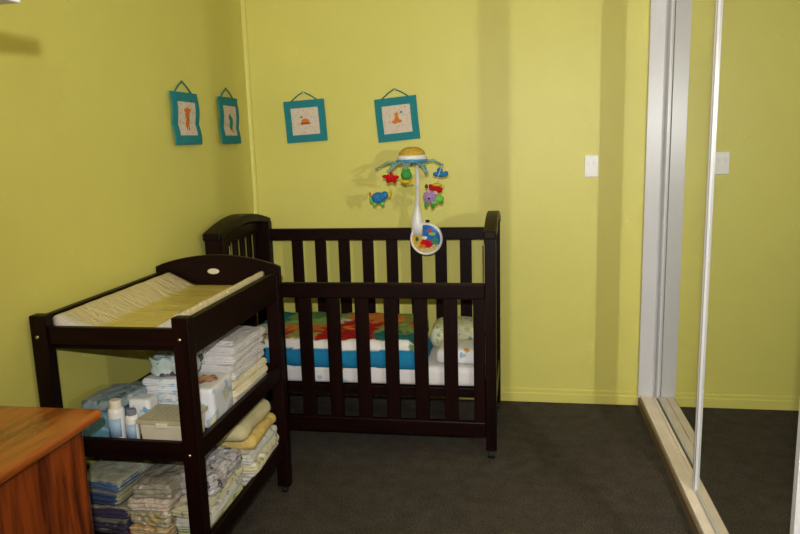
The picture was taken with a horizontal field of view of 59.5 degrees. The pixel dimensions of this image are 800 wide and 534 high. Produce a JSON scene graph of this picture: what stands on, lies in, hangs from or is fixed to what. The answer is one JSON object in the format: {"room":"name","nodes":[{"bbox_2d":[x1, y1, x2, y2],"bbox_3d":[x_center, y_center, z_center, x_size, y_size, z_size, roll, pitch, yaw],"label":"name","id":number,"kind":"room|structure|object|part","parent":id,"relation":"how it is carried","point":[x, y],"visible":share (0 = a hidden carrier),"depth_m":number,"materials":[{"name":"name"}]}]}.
{"room":"nursery","nodes":[
{"label":"nursery","id":0,"kind":"room"},
{"bbox_2d":[0,0,257,468],"bbox_3d":[-1.290,-0.080,1.788,0.128,2.600,4.762,0,10,10],"label":"wall","id":1,"kind":"structure","parent":0,"point":[97,191],"depth_m":2.63,"materials":[{"name":"yellow paint"}]},
{"bbox_2d":[0,0,19,4],"bbox_3d":[-1.004,-0.386,0.954,0.773,0.025,0.410,0,10,10],"label":"wall shelf","id":2,"kind":"object","parent":1,"relation":"attached to","point":[1,1],"visible":1,"depth_m":1.08,"materials":[{"name":"grey paint"}]},
{"bbox_3d":[-0.999,-0.826,3.213,0.008,0.062,0.177,0,10,10],"label":"hanging cord","id":3,"kind":"part","parent":1,"relation":"part of","materials":[{"name":"teal fabric"}]},
{"bbox_3d":[-0.983,-0.685,3.236,0.013,0.160,0.192,0,10,10],"label":"picture panel","id":4,"kind":"part","parent":1,"relation":"part of","materials":[{"name":"beige paper"}]},
{"bbox_3d":[-0.901,-0.776,3.716,0.011,0.163,0.178,0,10,10],"label":"picture panel","id":5,"kind":"part","parent":1,"relation":"part of","materials":[{"name":"beige paper"}]},
{"bbox_2d":[246,0,649,390],"bbox_3d":[0.575,-0.512,3.881,3.090,2.600,0.123,0,10,10],"label":"wall","id":6,"kind":"structure","parent":0,"point":[513,97],"depth_m":3.86,"materials":[{"name":"yellow paint"}]},
{"bbox_2d":[240,0,258,213],"bbox_3d":[-0.847,-0.544,4.070,0.022,2.522,0.022,0,10,10],"label":"trim","id":7,"kind":"structure","parent":6,"relation":"attached to","point":[243,2],"depth_m":4.00,"materials":[{"name":"yellow paint"}]},
{"bbox_3d":[-0.544,-0.962,3.945,0.161,0.058,0.008,-2,10,10],"label":"hanging cord","id":8,"kind":"part","parent":6,"relation":"part of","materials":[{"name":"teal fabric"}]},
{"bbox_3d":[-0.536,-0.825,3.961,0.169,0.158,0.005,-2,10,10],"label":"picture panel","id":9,"kind":"part","parent":6,"relation":"part of","materials":[{"name":"beige paper"}]},
{"bbox_3d":[-0.030,-0.957,3.857,0.160,0.057,0.008,-4,10,11],"label":"hanging cord","id":10,"kind":"part","parent":6,"relation":"part of","materials":[{"name":"teal fabric"}]},
{"bbox_3d":[-0.017,-0.818,3.872,0.167,0.160,0.005,-4,10,11],"label":"picture panel","id":11,"kind":"part","parent":6,"relation":"part of","materials":[{"name":"beige paper"}]},
{"bbox_2d":[289,387,637,404],"bbox_3d":[0.257,0.736,4.120,2.185,0.078,0.014,0,10,10],"label":"baseboard","id":12,"kind":"structure","parent":6,"relation":"attached to","point":[615,397],"depth_m":4.00,"materials":[{"name":"yellow paint"}]},
{"bbox_2d":[584,155,598,176],"bbox_3d":[1.026,-0.541,3.751,0.072,0.116,0.013,0,10,10],"label":"light switch","id":13,"kind":"object","parent":6,"relation":"attached to","point":[591,161],"visible":1,"depth_m":3.75,"materials":[{"name":"white plastic"}]},
{"bbox_2d":[637,0,669,404],"bbox_3d":[1.425,-0.373,3.703,0.255,2.340,0.032,0,10,10],"label":"trim","id":14,"kind":"structure","parent":6,"relation":"attached to","point":[659,9],"depth_m":3.70,"materials":[{"name":"grey paint"}]},
{"bbox_2d":[656,398,692,468],"bbox_3d":[1.046,1.169,1.650,0.033,0.055,4.630,0,10,10],"label":"trim","id":15,"kind":"structure","parent":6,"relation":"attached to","point":[656,398],"depth_m":3.40,"materials":[{"name":"beige wood"}]},
{"bbox_2d":[638,396,715,533],"bbox_3d":[1.052,1.163,1.648,0.204,0.066,4.630,0,10,10],"label":"trim","id":16,"kind":"structure","parent":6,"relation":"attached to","point":[683,471],"depth_m":3.13,"materials":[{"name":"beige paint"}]},
{"bbox_2d":[655,0,714,464],"bbox_3d":[1.302,-0.268,3.143,0.029,2.205,1.106,0,10,10],"label":"door","id":17,"kind":"structure","parent":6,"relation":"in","point":[691,22],"depth_m":3.22,"materials":[{"name":"grey mirror"}]},
{"bbox_3d":[1.305,-0.268,3.142,0.024,2.205,1.041,0,10,10],"label":"rail","id":18,"kind":"part","parent":17,"relation":"part of","materials":[{"name":"grey paint"}]},
{"bbox_2d":[692,0,799,533],"bbox_3d":[1.089,-0.086,2.166,0.029,2.205,1.025,0,10,10],"label":"door","id":19,"kind":"structure","parent":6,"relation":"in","point":[746,478],"depth_m":2.15,"materials":[{"name":"grey mirror"}]},
{"bbox_3d":[1.091,-0.086,2.165,0.024,2.205,0.960,0,10,10],"label":"rail","id":20,"kind":"part","parent":19,"relation":"part of","materials":[{"name":"grey paint"}]},
{"bbox_2d":[227,394,692,533],"bbox_3d":[0.217,1.241,1.823,3.090,0.100,4.862,0,10,10],"label":"floor","id":21,"kind":"structure","parent":0,"point":[556,468],"depth_m":3.14,"materials":[{"name":"grey carpet"}]},
{"bbox_2d":[0,406,101,533],"bbox_3d":[-1.076,0.874,1.498,0.401,0.812,1.036,0,10,10],"label":"dresser","id":22,"kind":"object","parent":21,"relation":"on","point":[44,488],"visible":1,"depth_m":1.75,"materials":[{"name":"orange wood"}]},
{"bbox_2d":[29,254,291,533],"bbox_3d":[-0.822,0.539,2.634,0.552,1.053,0.834,0,10,10],"label":"table","id":23,"kind":"object","parent":21,"relation":"on","point":[188,335],"visible":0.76,"depth_m":2.25,"materials":[{"name":"brown wood"}]},
{"bbox_3d":[-1.122,0.622,2.295,0.056,0.959,0.040,0,10,10],"label":"leg","id":24,"kind":"part","parent":23,"relation":"part of","materials":[{"name":"brown wood"}]},
{"bbox_2d":[82,405,128,436],"bbox_3d":[-1.010,0.517,2.381,0.134,0.099,0.148,0,10,7],"label":"pack","id":25,"kind":"object","parent":23,"relation":"on","point":[100,428],"visible":0.12,"depth_m":2.31,"materials":[{"name":"blue plastic"}]},
{"bbox_2d":[81,383,146,410],"bbox_3d":[-0.974,0.441,2.387,0.148,0.043,0.179,1,11,15],"label":"packet","id":26,"kind":"object","parent":25,"relation":"on","point":[99,400],"visible":0.73,"depth_m":2.35,"materials":[{"name":"blue plastic"}]},
{"bbox_3d":[-1.078,0.146,2.607,0.024,0.116,0.750,0,10,10],"label":"rail","id":27,"kind":"part","parent":23,"relation":"part of","materials":[{"name":"brown wood"}]},
{"bbox_3d":[-0.898,0.215,2.180,0.424,0.057,0.022,0,10,10],"label":"rail","id":28,"kind":"part","parent":23,"relation":"part of","materials":[{"name":"brown wood"}]},
{"bbox_2d":[92,517,132,533],"bbox_3d":[-0.986,0.858,2.523,0.195,0.060,0.294,1,10,13],"label":"folded towel","id":29,"kind":"object","parent":23,"relation":"on","point":[108,525],"visible":0.16,"depth_m":2.38,"materials":[{"name":"purple fabric"}]},
{"bbox_2d":[91,495,132,518],"bbox_3d":[-0.983,0.808,2.512,0.186,0.048,0.289,0,10,9],"label":"folded towel","id":30,"kind":"object","parent":29,"relation":"on","point":[121,511],"visible":0.2,"depth_m":2.38,"materials":[{"name":"fabric"}]},
{"bbox_2d":[89,469,148,505],"bbox_3d":[-0.994,0.756,2.504,0.181,0.059,0.290,1,11,16],"label":"folded towel","id":31,"kind":"object","parent":30,"relation":"on","point":[100,497],"visible":0.19,"depth_m":2.37,"materials":[{"name":"blue fabric"}]},
{"bbox_2d":[87,458,156,492],"bbox_3d":[-0.994,0.711,2.496,0.201,0.045,0.293,1,11,16],"label":"folded towel","id":32,"kind":"object","parent":31,"relation":"on","point":[113,475],"visible":0.52,"depth_m":2.42,"materials":[{"name":"fabric"}]},
{"bbox_2d":[107,398,125,437],"bbox_3d":[-0.924,0.505,2.287,0.053,0.150,0.054,0,10,10],"label":"lotion bottle","id":33,"kind":"object","parent":23,"relation":"on","point":[116,411],"visible":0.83,"depth_m":2.27,"materials":[{"name":"white plastic"}]},
{"bbox_2d":[125,407,140,438],"bbox_3d":[-0.870,0.519,2.279,0.042,0.122,0.043,0,10,10],"label":"lotion bottle","id":34,"kind":"object","parent":23,"relation":"on","point":[132,429],"visible":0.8,"depth_m":2.26,"materials":[{"name":"white plastic"}]},
{"bbox_3d":[-0.887,0.582,2.245,0.424,0.064,0.020,0,10,10],"label":"shelf rail","id":35,"kind":"part","parent":23,"relation":"part of","materials":[{"name":"brown wood"}]},
{"bbox_2d":[128,381,144,405],"bbox_3d":[-0.977,0.487,2.572,0.124,0.087,0.202,0,10,10],"label":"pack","id":36,"kind":"object","parent":23,"relation":"on","point":[134,382],"visible":0.05,"depth_m":2.63,"materials":[{"name":"blue plastic"}]},
{"bbox_2d":[129,393,158,433],"bbox_3d":[-0.869,0.498,2.385,0.080,0.125,0.072,0,10,10],"label":"packet","id":37,"kind":"object","parent":23,"relation":"on","point":[143,402],"visible":0.53,"depth_m":2.35,"materials":[{"name":"white plastic"}]},
{"bbox_3d":[-1.067,0.510,2.673,0.020,0.064,0.750,0,10,10],"label":"shelf rail","id":38,"kind":"part","parent":23,"relation":"part of","materials":[{"name":"brown wood"}]},
{"bbox_2d":[129,521,178,533],"bbox_3d":[-0.809,0.866,2.462,0.166,0.056,0.285,1,10,14],"label":"folded cloth","id":39,"kind":"object","parent":23,"relation":"on","point":[135,528],"visible":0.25,"depth_m":2.34,"materials":[{"name":"fabric"}]},
{"bbox_2d":[129,509,176,528],"bbox_3d":[-0.806,0.816,2.455,0.161,0.057,0.284,1,11,14],"label":"folded cloth","id":40,"kind":"object","parent":39,"relation":"on","point":[164,520],"visible":0.31,"depth_m":2.33,"materials":[{"name":"fabric"}]},
{"bbox_2d":[128,489,182,511],"bbox_3d":[-0.812,0.767,2.453,0.156,0.049,0.288,0,10,10],"label":"folded cloth","id":41,"kind":"object","parent":40,"relation":"on","point":[145,504],"visible":0.33,"depth_m":2.33,"materials":[{"name":"beige fabric"}]},
{"bbox_2d":[132,461,183,498],"bbox_3d":[-0.807,0.719,2.448,0.148,0.057,0.284,-1,10,6],"label":"folded cloth","id":42,"kind":"object","parent":41,"relation":"on","point":[162,480],"visible":0.7,"depth_m":2.34,"materials":[{"name":"beige fabric"}]},
{"bbox_2d":[52,271,264,327],"bbox_3d":[-0.832,0.129,2.562,0.432,0.099,0.745,0,10,10],"label":"mat","id":43,"kind":"object","parent":23,"relation":"on","point":[153,302],"visible":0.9,"depth_m":2.51,"materials":[{"name":"fabric"}]},
{"bbox_2d":[135,404,207,440],"bbox_3d":[-0.748,0.524,2.310,0.182,0.094,0.151,0,10,10],"label":"tub","id":44,"kind":"object","parent":23,"relation":"on","point":[161,422],"visible":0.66,"depth_m":2.26,"materials":[{"name":"beige plastic"}]},
{"bbox_3d":[-0.749,0.485,2.305,0.182,0.016,0.146,0,10,10],"label":"lid","id":45,"kind":"part","parent":44,"relation":"part of","materials":[{"name":"beige plastic"}]},
{"bbox_3d":[-0.649,0.623,2.214,0.056,0.959,0.040,0,10,10],"label":"leg","id":46,"kind":"part","parent":23,"relation":"part of","materials":[{"name":"brown wood"}]},
{"bbox_2d":[178,484,242,533],"bbox_3d":[-0.670,0.859,2.491,0.117,0.051,0.355,0,10,9],"label":"wrap","id":47,"kind":"object","parent":23,"relation":"on","point":[240,488],"visible":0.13,"depth_m":2.49,"materials":[{"name":"fabric"}]},
{"bbox_2d":[175,474,242,529],"bbox_3d":[-0.667,0.816,2.470,0.129,0.048,0.357,0,10,7],"label":"wrap","id":48,"kind":"object","parent":47,"relation":"on","point":[215,510],"visible":0.32,"depth_m":2.40,"materials":[{"name":"white fabric"}]},
{"bbox_2d":[171,464,242,518],"bbox_3d":[-0.674,0.778,2.463,0.128,0.043,0.352,0,10,11],"label":"wrap","id":49,"kind":"object","parent":48,"relation":"on","point":[180,509],"visible":0.36,"depth_m":2.36,"materials":[{"name":"beige fabric"}]},
{"bbox_2d":[180,445,241,495],"bbox_3d":[-0.666,0.716,2.477,0.150,0.082,0.270,0,10,10],"label":"blanket","id":50,"kind":"object","parent":49,"relation":"on","point":[221,462],"visible":0.68,"depth_m":2.45,"materials":[{"name":"white fabric"}]},
{"bbox_3d":[-0.764,0.100,2.953,0.424,0.067,0.022,0,10,10],"label":"headboard rail","id":51,"kind":"part","parent":23,"relation":"part of","materials":[{"name":"brown wood"}]},
{"bbox_2d":[198,372,232,427],"bbox_3d":[-0.680,0.467,2.469,0.128,0.147,0.183,0,10,8],"label":"pack","id":52,"kind":"object","parent":23,"relation":"on","point":[215,389],"visible":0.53,"depth_m":2.42},
{"bbox_3d":[-0.767,0.009,2.945,0.552,0.124,0.022,0,10,10],"label":"headboard","id":53,"kind":"part","parent":23,"relation":"part of","materials":[{"name":"brown wood"}]},
{"bbox_3d":[-0.585,0.147,2.522,0.024,0.116,0.750,0,10,10],"label":"rail","id":54,"kind":"part","parent":23,"relation":"part of","materials":[{"name":"brown wood"}]},
{"bbox_3d":[-0.574,0.511,2.587,0.020,0.064,0.750,0,10,10],"label":"shelf rail","id":55,"kind":"part","parent":23,"relation":"part of","materials":[{"name":"brown wood"}]},
{"bbox_3d":[-0.564,0.843,2.647,0.020,0.060,0.750,0,10,10],"label":"shelf rail","id":56,"kind":"part","parent":23,"relation":"part of","materials":[{"name":"brown wood"}]},
{"bbox_2d":[233,372,266,404],"bbox_3d":[-0.665,0.470,2.758,0.196,0.037,0.342,0,10,10],"label":"cloth nappy","id":57,"kind":"object","parent":23,"relation":"on","point":[235,400],"visible":0.07,"depth_m":2.68,"materials":[{"name":"white fabric"}]},
{"bbox_2d":[232,364,267,398],"bbox_3d":[-0.662,0.442,2.740,0.203,0.036,0.345,0,10,9],"label":"cloth nappy","id":58,"kind":"object","parent":57,"relation":"on","point":[246,384],"visible":0.27,"depth_m":2.68,"materials":[{"name":"beige fabric"}]},
{"bbox_2d":[231,357,266,389],"bbox_3d":[-0.665,0.408,2.735,0.188,0.038,0.335,0,10,11],"label":"cloth nappy","id":59,"kind":"object","parent":58,"relation":"on","point":[262,361],"visible":0.27,"depth_m":2.71,"materials":[{"name":"beige fabric"}]},
{"bbox_2d":[230,350,263,380],"bbox_3d":[-0.672,0.375,2.741,0.195,0.039,0.342,0,10,8],"label":"cloth nappy","id":60,"kind":"object","parent":59,"relation":"on","point":[253,360],"visible":0.27,"depth_m":2.69,"materials":[{"name":"white fabric"}]},
{"bbox_2d":[200,342,264,373],"bbox_3d":[-0.677,0.346,2.724,0.197,0.039,0.337,0,10,11],"label":"cloth nappy","id":61,"kind":"object","parent":60,"relation":"on","point":[229,369],"visible":0.4,"depth_m":2.57,"materials":[{"name":"white fabric"}]},
{"bbox_2d":[203,335,263,364],"bbox_3d":[-0.670,0.313,2.724,0.190,0.039,0.339,0,10,8],"label":"cloth nappy","id":62,"kind":"object","parent":61,"relation":"on","point":[209,359],"visible":0.45,"depth_m":2.57,"materials":[{"name":"white fabric"}]},
{"bbox_2d":[202,326,265,355],"bbox_3d":[-0.668,0.280,2.722,0.194,0.040,0.334,0,10,11],"label":"cloth nappy","id":63,"kind":"object","parent":62,"relation":"on","point":[249,334],"visible":0.55,"depth_m":2.65,"materials":[{"name":"white fabric"}]},
{"bbox_2d":[205,325,242,347],"bbox_3d":[-0.700,0.260,2.676,0.173,0.031,0.262,-2,10,-4],"label":"cloth nappy","id":64,"kind":"object","parent":63,"relation":"on","point":[229,339],"visible":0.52,"depth_m":2.58,"materials":[{"name":"white fabric"}]},
{"bbox_2d":[241,442,277,485],"bbox_3d":[-0.622,0.789,2.846,0.193,0.060,0.324,0,10,7],"label":"wrap","id":65,"kind":"object","parent":23,"relation":"on","point":[246,478],"visible":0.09,"depth_m":2.69,"materials":[{"name":"white fabric"}]},
{"bbox_2d":[241,433,278,473],"bbox_3d":[-0.620,0.745,2.827,0.201,0.044,0.324,-1,10,5],"label":"wrap","id":66,"kind":"object","parent":65,"relation":"on","point":[264,453],"visible":0.29,"depth_m":2.74,"materials":[{"name":"beige fabric"}]},
{"bbox_2d":[214,424,276,464],"bbox_3d":[-0.630,0.707,2.820,0.195,0.044,0.317,0,10,10],"label":"wrap","id":67,"kind":"object","parent":66,"relation":"on","point":[249,456],"visible":0.31,"depth_m":2.72,"materials":[{"name":"white fabric"}]},
{"bbox_2d":[216,412,275,448],"bbox_3d":[-0.625,0.656,2.840,0.178,0.057,0.297,0,10,7],"label":"towel","id":68,"kind":"object","parent":67,"relation":"on","point":[260,430],"visible":0.34,"depth_m":2.73,"materials":[{"name":"yellow fabric"}]},
{"bbox_2d":[220,398,270,441],"bbox_3d":[-0.639,0.603,2.797,0.171,0.076,0.337,0,10,8],"label":"towel","id":69,"kind":"object","parent":68,"relation":"on","point":[244,427],"visible":0.44,"depth_m":2.70,"materials":[{"name":"beige fabric"}]},
{"bbox_3d":[-0.754,0.440,3.013,0.424,0.064,0.020,0,10,10],"label":"shelf rail","id":70,"kind":"part","parent":23,"relation":"part of","materials":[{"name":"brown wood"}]},
{"bbox_3d":[-0.516,0.492,2.981,0.056,0.937,0.040,0,10,10],"label":"leg","id":71,"kind":"part","parent":23,"relation":"part of","materials":[{"name":"brown wood"}]},
{"bbox_3d":[-0.811,0.517,2.547,0.147,0.028,0.173,1,11,15],"label":"disposable nappy","id":72,"kind":"object","parent":23,"relation":"on","visible":0},
{"bbox_3d":[-0.809,0.493,2.533,0.148,0.028,0.173,0,10,11],"label":"disposable nappy","id":73,"kind":"object","parent":72,"relation":"on","visible":0},
{"bbox_2d":[158,400,177,403],"bbox_3d":[-0.815,0.465,2.537,0.148,0.029,0.172,1,11,17],"label":"disposable nappy","id":74,"kind":"object","parent":73,"relation":"on","point":[159,401],"visible":0.02,"depth_m":2.45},
{"bbox_2d":[147,392,177,401],"bbox_3d":[-0.815,0.441,2.524,0.149,0.028,0.173,2,11,20],"label":"disposable nappy","id":75,"kind":"object","parent":74,"relation":"on","point":[170,397],"visible":0.21,"depth_m":2.44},
{"bbox_2d":[145,386,176,393],"bbox_3d":[-0.810,0.414,2.527,0.148,0.028,0.174,1,10,13],"label":"disposable nappy","id":76,"kind":"object","parent":75,"relation":"on","point":[161,389],"visible":0.2,"depth_m":2.45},
{"bbox_2d":[142,370,200,386],"bbox_3d":[-0.818,0.389,2.517,0.149,0.029,0.174,0,10,12],"label":"disposable nappy","id":77,"kind":"object","parent":76,"relation":"on","point":[151,380],"visible":0.37,"depth_m":2.44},
{"bbox_2d":[149,350,204,376],"bbox_3d":[-0.799,0.334,2.517,0.183,0.071,0.170,-3,10,-7],"label":"plastic bag","id":78,"kind":"object","parent":77,"relation":"on","point":[163,362],"visible":0.61,"depth_m":2.45,"materials":[{"name":"white plastic"}]},
{"bbox_2d":[202,211,500,457],"bbox_3d":[-0.186,0.290,3.658,1.396,1.145,0.699,0,10,10],"label":"cot","id":79,"kind":"object","parent":21,"relation":"on","point":[485,296],"visible":0.73,"depth_m":3.36,"materials":[{"name":"brown wood"}]},
{"bbox_3d":[-0.875,0.357,3.467,0.095,1.030,0.050,0,10,10],"label":"leg","id":80,"kind":"part","parent":79,"relation":"part of","materials":[{"name":"brown wood"}]},
{"bbox_3d":[-0.854,-0.183,3.686,0.036,0.065,0.575,0,10,10],"label":"rail","id":81,"kind":"part","parent":79,"relation":"part of","materials":[{"name":"brown wood"}]},
{"bbox_3d":[-0.770,0.245,4.073,0.095,1.030,0.050,0,10,10],"label":"leg","id":82,"kind":"part","parent":79,"relation":"part of","materials":[{"name":"brown wood"}]},
{"bbox_3d":[-0.124,-0.184,3.879,1.243,0.064,0.035,0,10,10],"label":"rail","id":83,"kind":"part","parent":79,"relation":"part of","materials":[{"name":"brown wood"}]},
{"bbox_3d":[-0.155,0.551,3.706,1.241,0.047,0.565,0,10,10],"label":"board","id":84,"kind":"part","parent":79,"relation":"part of","materials":[{"name":"brown wood"}]},
{"bbox_3d":[-0.204,0.767,3.423,1.243,0.074,0.030,0,10,10],"label":"rail","id":85,"kind":"part","parent":79,"relation":"part of","materials":[{"name":"brown wood"}]},
{"bbox_3d":[-0.224,0.110,3.304,1.243,0.073,0.032,0,10,10],"label":"rail","id":86,"kind":"part","parent":79,"relation":"part of","materials":[{"name":"brown wood"}]},
{"bbox_2d":[287,336,485,385],"bbox_3d":[-0.159,0.476,3.693,1.232,0.097,0.563,0,10,10],"label":"mattress","id":87,"kind":"object","parent":79,"relation":"on","point":[436,369],"visible":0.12,"depth_m":3.40,"materials":[{"name":"white fabric"}]},
{"bbox_2d":[257,312,432,369],"bbox_3d":[-0.298,0.369,3.686,0.953,0.151,0.596,0,10,10],"label":"quilt","id":88,"kind":"object","parent":87,"relation":"on","point":[376,320],"visible":0.33,"depth_m":3.44,"materials":[{"name":"multicoloured fabric"}]},
{"bbox_2d":[430,316,472,346],"bbox_3d":[0.314,0.337,3.725,0.292,0.138,0.262,0,10,10],"label":"pillow","id":89,"kind":"object","parent":87,"relation":"on","point":[465,324],"visible":0.38,"depth_m":3.62,"materials":[{"name":"fabric"}]},
{"bbox_2d":[436,339,473,363],"bbox_3d":[0.300,0.414,3.465,0.225,0.079,0.211,0,10,10],"label":"pillow","id":90,"kind":"object","parent":87,"relation":"on","point":[465,346],"visible":0.43,"depth_m":3.38,"materials":[{"name":"white fabric"}]},
{"bbox_2d":[369,147,447,254],"bbox_3d":[0.090,-0.327,3.620,0.384,0.584,0.344,-8,12,-32],"label":"mobile","id":91,"kind":"object","parent":79,"relation":"attached to","point":[426,238],"visible":1,"depth_m":3.62,"materials":[{"name":"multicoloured plastic"}]},
{"bbox_3d":[0.089,-0.379,3.731,0.082,0.431,0.140,0,10,10],"label":"arm","id":92,"kind":"part","parent":91,"relation":"part of","materials":[{"name":"white plastic"}]},
{"bbox_2d":[412,225,439,252],"bbox_3d":[0.141,-0.150,3.778,0.154,0.154,0.006,0,10,10],"label":"picture","id":93,"kind":"object","parent":91,"relation":"attached to","point":[425,238],"depth_m":3.77},
{"bbox_3d":[0.389,0.306,3.260,0.007,0.820,0.007,5,12,32],"label":"slide rod","id":94,"kind":"part","parent":79,"relation":"part of","materials":[{"name":"silver metal"}]},
{"bbox_3d":[0.421,0.359,3.243,0.050,1.030,0.050,0,10,10],"label":"leg","id":95,"kind":"part","parent":79,"relation":"part of","materials":[{"name":"brown wood"}]},
{"bbox_3d":[0.486,0.598,3.599,0.033,0.080,0.575,0,10,10],"label":"rail","id":96,"kind":"part","parent":79,"relation":"part of","materials":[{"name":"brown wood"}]},
{"bbox_3d":[0.526,0.247,3.849,0.050,1.030,0.050,0,10,10],"label":"leg","id":97,"kind":"part","parent":79,"relation":"part of","materials":[{"name":"brown wood"}]}
]}

